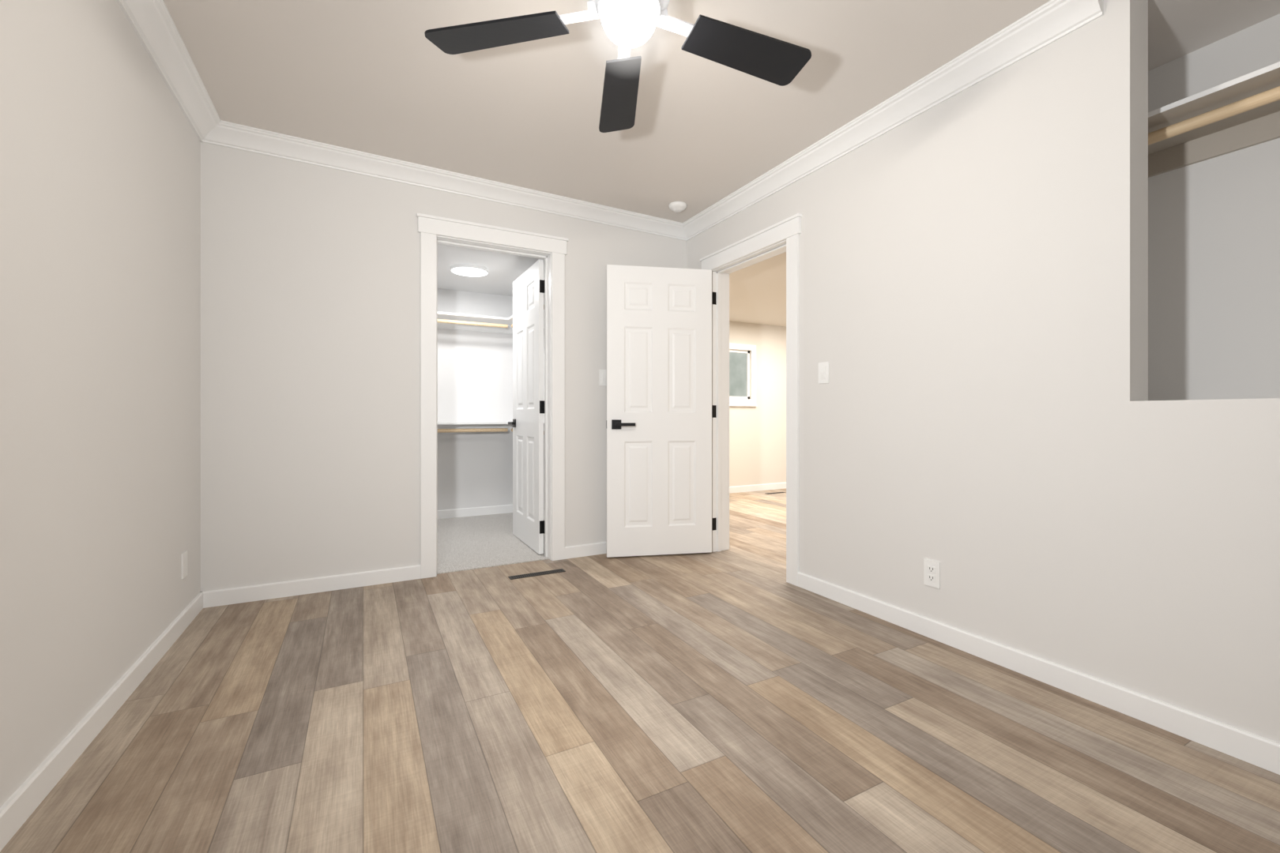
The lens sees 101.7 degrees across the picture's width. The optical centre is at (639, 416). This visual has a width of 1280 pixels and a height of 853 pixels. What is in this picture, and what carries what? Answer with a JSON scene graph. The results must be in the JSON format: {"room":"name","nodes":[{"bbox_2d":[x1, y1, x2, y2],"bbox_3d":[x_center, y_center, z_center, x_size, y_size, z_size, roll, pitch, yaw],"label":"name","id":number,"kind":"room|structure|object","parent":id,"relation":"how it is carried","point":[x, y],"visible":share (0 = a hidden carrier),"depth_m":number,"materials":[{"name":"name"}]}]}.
{"room":"empty bedroom","nodes":[
{"label":"empty bedroom","id":0,"kind":"room"},
{"bbox_2d":[0,0,200,808],"bbox_3d":[-1.288,-0.258,0.698,0.140,2.490,4.422,0,0,-28],"label":"wall","id":1,"kind":"structure","parent":0,"point":[99,338],"depth_m":1.59,"materials":[{"name":"paint"}]},
{"bbox_2d":[0,591,208,851],"bbox_3d":[-1.253,0.946,0.796,0.014,0.082,4.282,0,0,-28],"label":"baseboard","id":2,"kind":"structure","parent":1,"relation":"attached to","point":[22,803],"depth_m":1.53,"materials":[{"name":"white wood"}]},
{"bbox_2d":[116,0,224,145],"bbox_3d":[-1.214,-1.459,0.817,0.104,0.088,4.282,0,0,-28],"label":"crown molding","id":3,"kind":"structure","parent":1,"relation":"attached to","point":[152,20],"depth_m":2.15,"materials":[{"name":"white wood"}]},
{"bbox_2d":[180,550,187,579],"bbox_3d":[-2.128,0.694,2.433,0.007,0.116,0.072,0,0,-28],"label":"electrical outlet","id":4,"kind":"object","parent":1,"relation":"attached to","point":[183,565],"visible":0.98,"depth_m":2.42,"materials":[{"name":"white plastic"}]},
{"bbox_2d":[200,142,686,591],"bbox_3d":[-0.982,-0.258,3.444,3.260,2.490,0.140,0,0,-28],"label":"wall","id":5,"kind":"structure","parent":0,"point":[310,370],"depth_m":2.95,"materials":[{"name":"paint"}]},
{"bbox_2d":[208,564,420,607],"bbox_3d":[-1.785,0.946,2.930,1.018,0.082,0.014,0,0,-28],"label":"baseboard","id":6,"kind":"structure","parent":5,"relation":"attached to","point":[232,596],"depth_m":2.90,"materials":[{"name":"white wood"}]},
{"bbox_2d":[218,120,693,240],"bbox_3d":[-0.872,-1.439,3.365,2.860,0.128,0.104,0,0,-28],"label":"crown molding","id":7,"kind":"structure","parent":5,"relation":"attached to","point":[239,137],"depth_m":3.15,"materials":[{"name":"white wood"}]},
{"bbox_2d":[416,213,568,579],"bbox_3d":[-0.964,-0.119,3.448,0.964,2.213,0.194,0,0,-28],"label":"trim","id":8,"kind":"structure","parent":5,"relation":"attached to","point":[434,231],"depth_m":3.39,"materials":[{"name":"white wood"}]},
{"bbox_2d":[508,259,544,554],"bbox_3d":[-0.865,-0.067,3.997,0.143,2.084,0.736,0,0,-28],"label":"closet door","id":9,"kind":"structure","parent":5,"relation":"in","point":[527,423],"depth_m":3.90,"materials":[{"name":"white painted wood"},{"name":"black metal"}]},
{"bbox_2d":[564,542,606,559],"bbox_3d":[-0.077,0.946,3.838,1.012,0.082,0.014,0,0,-28],"label":"baseboard","id":10,"kind":"structure","parent":5,"relation":"attached to","point":[596,548],"depth_m":3.67,"materials":[{"name":"white wood"}]},
{"bbox_2d":[598,369,606,385],"bbox_3d":[-0.257,-0.278,3.743,0.072,0.116,0.014,0,0,-28],"label":"light switch","id":11,"kind":"object","parent":5,"relation":"attached to","point":[602,377],"visible":0.81,"depth_m":3.73,"materials":[{"name":"white plastic"}]},
{"bbox_2d":[437,288,544,510],"bbox_3d":[-0.657,-0.118,3.695,2.450,2.210,0.002,0,0,-28],"label":"wall","id":12,"kind":"structure","parent":0,"point":[475,376],"depth_m":3.45,"materials":[{"name":"paint"}]},
{"bbox_2d":[437,312,507,432],"bbox_3d":[-1.729,-0.392,4.913,1.500,1.103,0.300,0,0,-28],"label":"closet shelf","id":13,"kind":"object","parent":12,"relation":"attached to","point":[463,321],"depth_m":4.98,"materials":[{"name":"white wood"}]},
{"bbox_2d":[437,504,512,519],"bbox_3d":[-1.796,0.940,5.040,1.440,0.082,0.014,0,0,-28],"label":"baseboard","id":14,"kind":"structure","parent":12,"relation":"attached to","point":[470,512],"depth_m":5.12,"materials":[{"name":"white wood"}]},
{"bbox_2d":[507,293,544,435],"bbox_3d":[-0.851,-0.392,4.539,0.300,1.103,1.170,0,0,-28],"label":"closet shelf","id":15,"kind":"object","parent":12,"relation":"attached to","point":[510,321],"depth_m":5.14,"materials":[{"name":"white wood"}]},
{"bbox_2d":[437,244,544,296],"bbox_3d":[-1.417,-1.273,4.327,1.700,0.100,1.828,0,0,-28],"label":"ceiling","id":16,"kind":"structure","parent":0,"point":[506,271],"depth_m":4.32,"materials":[{"name":"paint"}]},
{"bbox_2d":[450,263,488,276],"bbox_3d":[-1.415,-1.208,4.322,0.304,0.030,0.304,0,0,-28],"label":"recessed light","id":17,"kind":"object","parent":16,"relation":"in","point":[468,269],"visible":1,"depth_m":4.26,"materials":[{"name":"white plastic"}]},
{"bbox_2d":[436,512,549,574],"bbox_3d":[-1.393,1.009,4.281,1.700,0.056,1.933,0,0,-28],"label":"floor","id":18,"kind":"structure","parent":0,"point":[475,542],"depth_m":3.98,"materials":[{"name":"white carpet"}]},
{"bbox_2d":[0,488,1279,852],"bbox_3d":[1.343,1.012,3.246,7.180,0.050,6.450,0,0,-28],"label":"floor","id":19,"kind":"structure","parent":0,"point":[724,702],"depth_m":1.59,"materials":[{"name":"brown wood"}]},
{"bbox_2d":[508,568,565,579],"bbox_3d":[-0.641,0.985,3.250,0.350,0.004,0.060,0,0,-28],"label":"floor vent","id":20,"kind":"object","parent":19,"relation":"in","point":[533,574],"visible":1,"depth_m":3.25,"materials":[{"name":"grey metal"}]},
{"bbox_2d":[766,492,786,494],"bbox_3d":[1.738,0.985,6.678,0.300,0.004,0.060,0,0,-28],"label":"floor vent","id":21,"kind":"object","parent":19,"relation":"in","point":[775,493],"visible":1,"depth_m":6.65,"materials":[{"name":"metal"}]},
{"bbox_2d":[163,0,1279,222],"bbox_3d":[0.339,-1.554,1.642,3.900,0.203,4.562,0,0,-28],"label":"ceiling","id":22,"kind":"structure","parent":0,"point":[385,77],"depth_m":2.30,"materials":[{"name":"paint"}]},
{"bbox_2d":[424,0,811,132],"bbox_3d":[0.004,-1.273,1.604,1.260,0.424,1.293,0,0,-28],"label":"fan","id":23,"kind":"object","parent":22,"relation":"hanging from","point":[627,25],"visible":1,"depth_m":1.72,"materials":[{"name":"black wood"}]},
{"bbox_2d":[668,201,686,212],"bbox_3d":[0.263,-1.448,3.617,0.128,0.043,0.128,0,0,-28],"label":"smoke detector","id":24,"kind":"object","parent":22,"relation":"attached to","point":[677,206],"visible":1,"depth_m":3.58,"materials":[{"name":"white plastic"}]},
{"bbox_2d":[729,252,786,327],"bbox_3d":[2.233,-1.413,5.044,3.920,0.380,4.110,0,0,-28],"label":"ceiling","id":25,"kind":"structure","parent":0,"point":[758,293],"depth_m":5.18,"materials":[{"name":"paint"}]},
{"bbox_2d":[686,0,1279,743],"bbox_3d":[1.433,-0.258,2.224,0.140,2.490,4.282,0,0,-28],"label":"wall","id":26,"kind":"structure","parent":0,"point":[1009,446],"depth_m":1.97,"materials":[{"name":"paint"}]},
{"bbox_2d":[606,264,711,557],"bbox_3d":[0.137,-0.037,3.699,0.739,2.024,0.302,0,0,-28],"label":"bedroom door","id":27,"kind":"structure","parent":26,"relation":"in","point":[659,410],"depth_m":3.66,"materials":[{"name":"white painted wood"},{"name":"black metal"}]},
{"bbox_2d":[700,213,801,586],"bbox_3d":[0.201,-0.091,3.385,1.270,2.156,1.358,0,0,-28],"label":"door frame","id":28,"kind":"structure","parent":26,"relation":"attached to","point":[775,239],"depth_m":3.41,"materials":[{"name":"white wood"}]},
{"bbox_2d":[818,361,828,383],"bbox_3d":[1.007,-0.239,2.863,0.014,0.116,0.072,0,0,-28],"label":"light switch","id":29,"kind":"object","parent":26,"relation":"attached to","point":[823,372],"visible":1,"depth_m":2.86,"materials":[{"name":"white plastic"}]},
{"bbox_2d":[682,0,1103,237],"bbox_3d":[0.958,-1.420,2.859,0.104,0.089,2.490,0,0,-28],"label":"crown molding","id":30,"kind":"structure","parent":26,"relation":"attached to","point":[1019,39],"depth_m":2.31,"materials":[{"name":"white wood"}]},
{"bbox_2d":[923,558,940,589],"bbox_3d":[1.299,0.701,2.318,0.009,0.116,0.072,0,0,-28],"label":"electrical outlet","id":31,"kind":"object","parent":26,"relation":"attached to","point":[931,573],"visible":1,"depth_m":2.31,"materials":[{"name":"white plastic"}]},
{"bbox_2d":[798,572,1279,775],"bbox_3d":[1.646,0.946,1.661,0.014,0.082,3.087,0,0,-28],"label":"baseboard","id":32,"kind":"structure","parent":26,"relation":"attached to","point":[1253,749],"depth_m":1.83,"materials":[{"name":"white wood"}]},
{"bbox_2d":[729,13,1279,486],"bbox_3d":[1.325,-0.258,3.259,0.640,2.490,6.410,0,0,-28],"label":"wall","id":33,"kind":"structure","parent":0,"point":[1214,278],"depth_m":2.05,"materials":[{"name":"paint"}]},
{"bbox_2d":[729,342,757,406],"bbox_3d":[1.229,-0.534,6.741,0.670,0.808,0.090,0,0,-28],"label":"window","id":34,"kind":"structure","parent":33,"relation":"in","point":[739,376],"depth_m":6.81,"materials":[{"name":"white"}]},
{"bbox_2d":[729,482,786,493],"bbox_3d":[1.257,0.946,6.731,3.780,0.082,0.014,0,0,-28],"label":"baseboard","id":35,"kind":"structure","parent":33,"relation":"attached to","point":[747,488],"depth_m":6.87,"materials":[{"name":"white wood"}]},
{"bbox_2d":[1148,61,1279,177],"bbox_3d":[2.292,-1.059,1.502,0.382,0.108,2.200,0,0,-28],"label":"niche shelf","id":36,"kind":"object","parent":33,"relation":"attached to","point":[1240,113],"depth_m":1.90,"materials":[{"name":"beige wood"}]}
]}

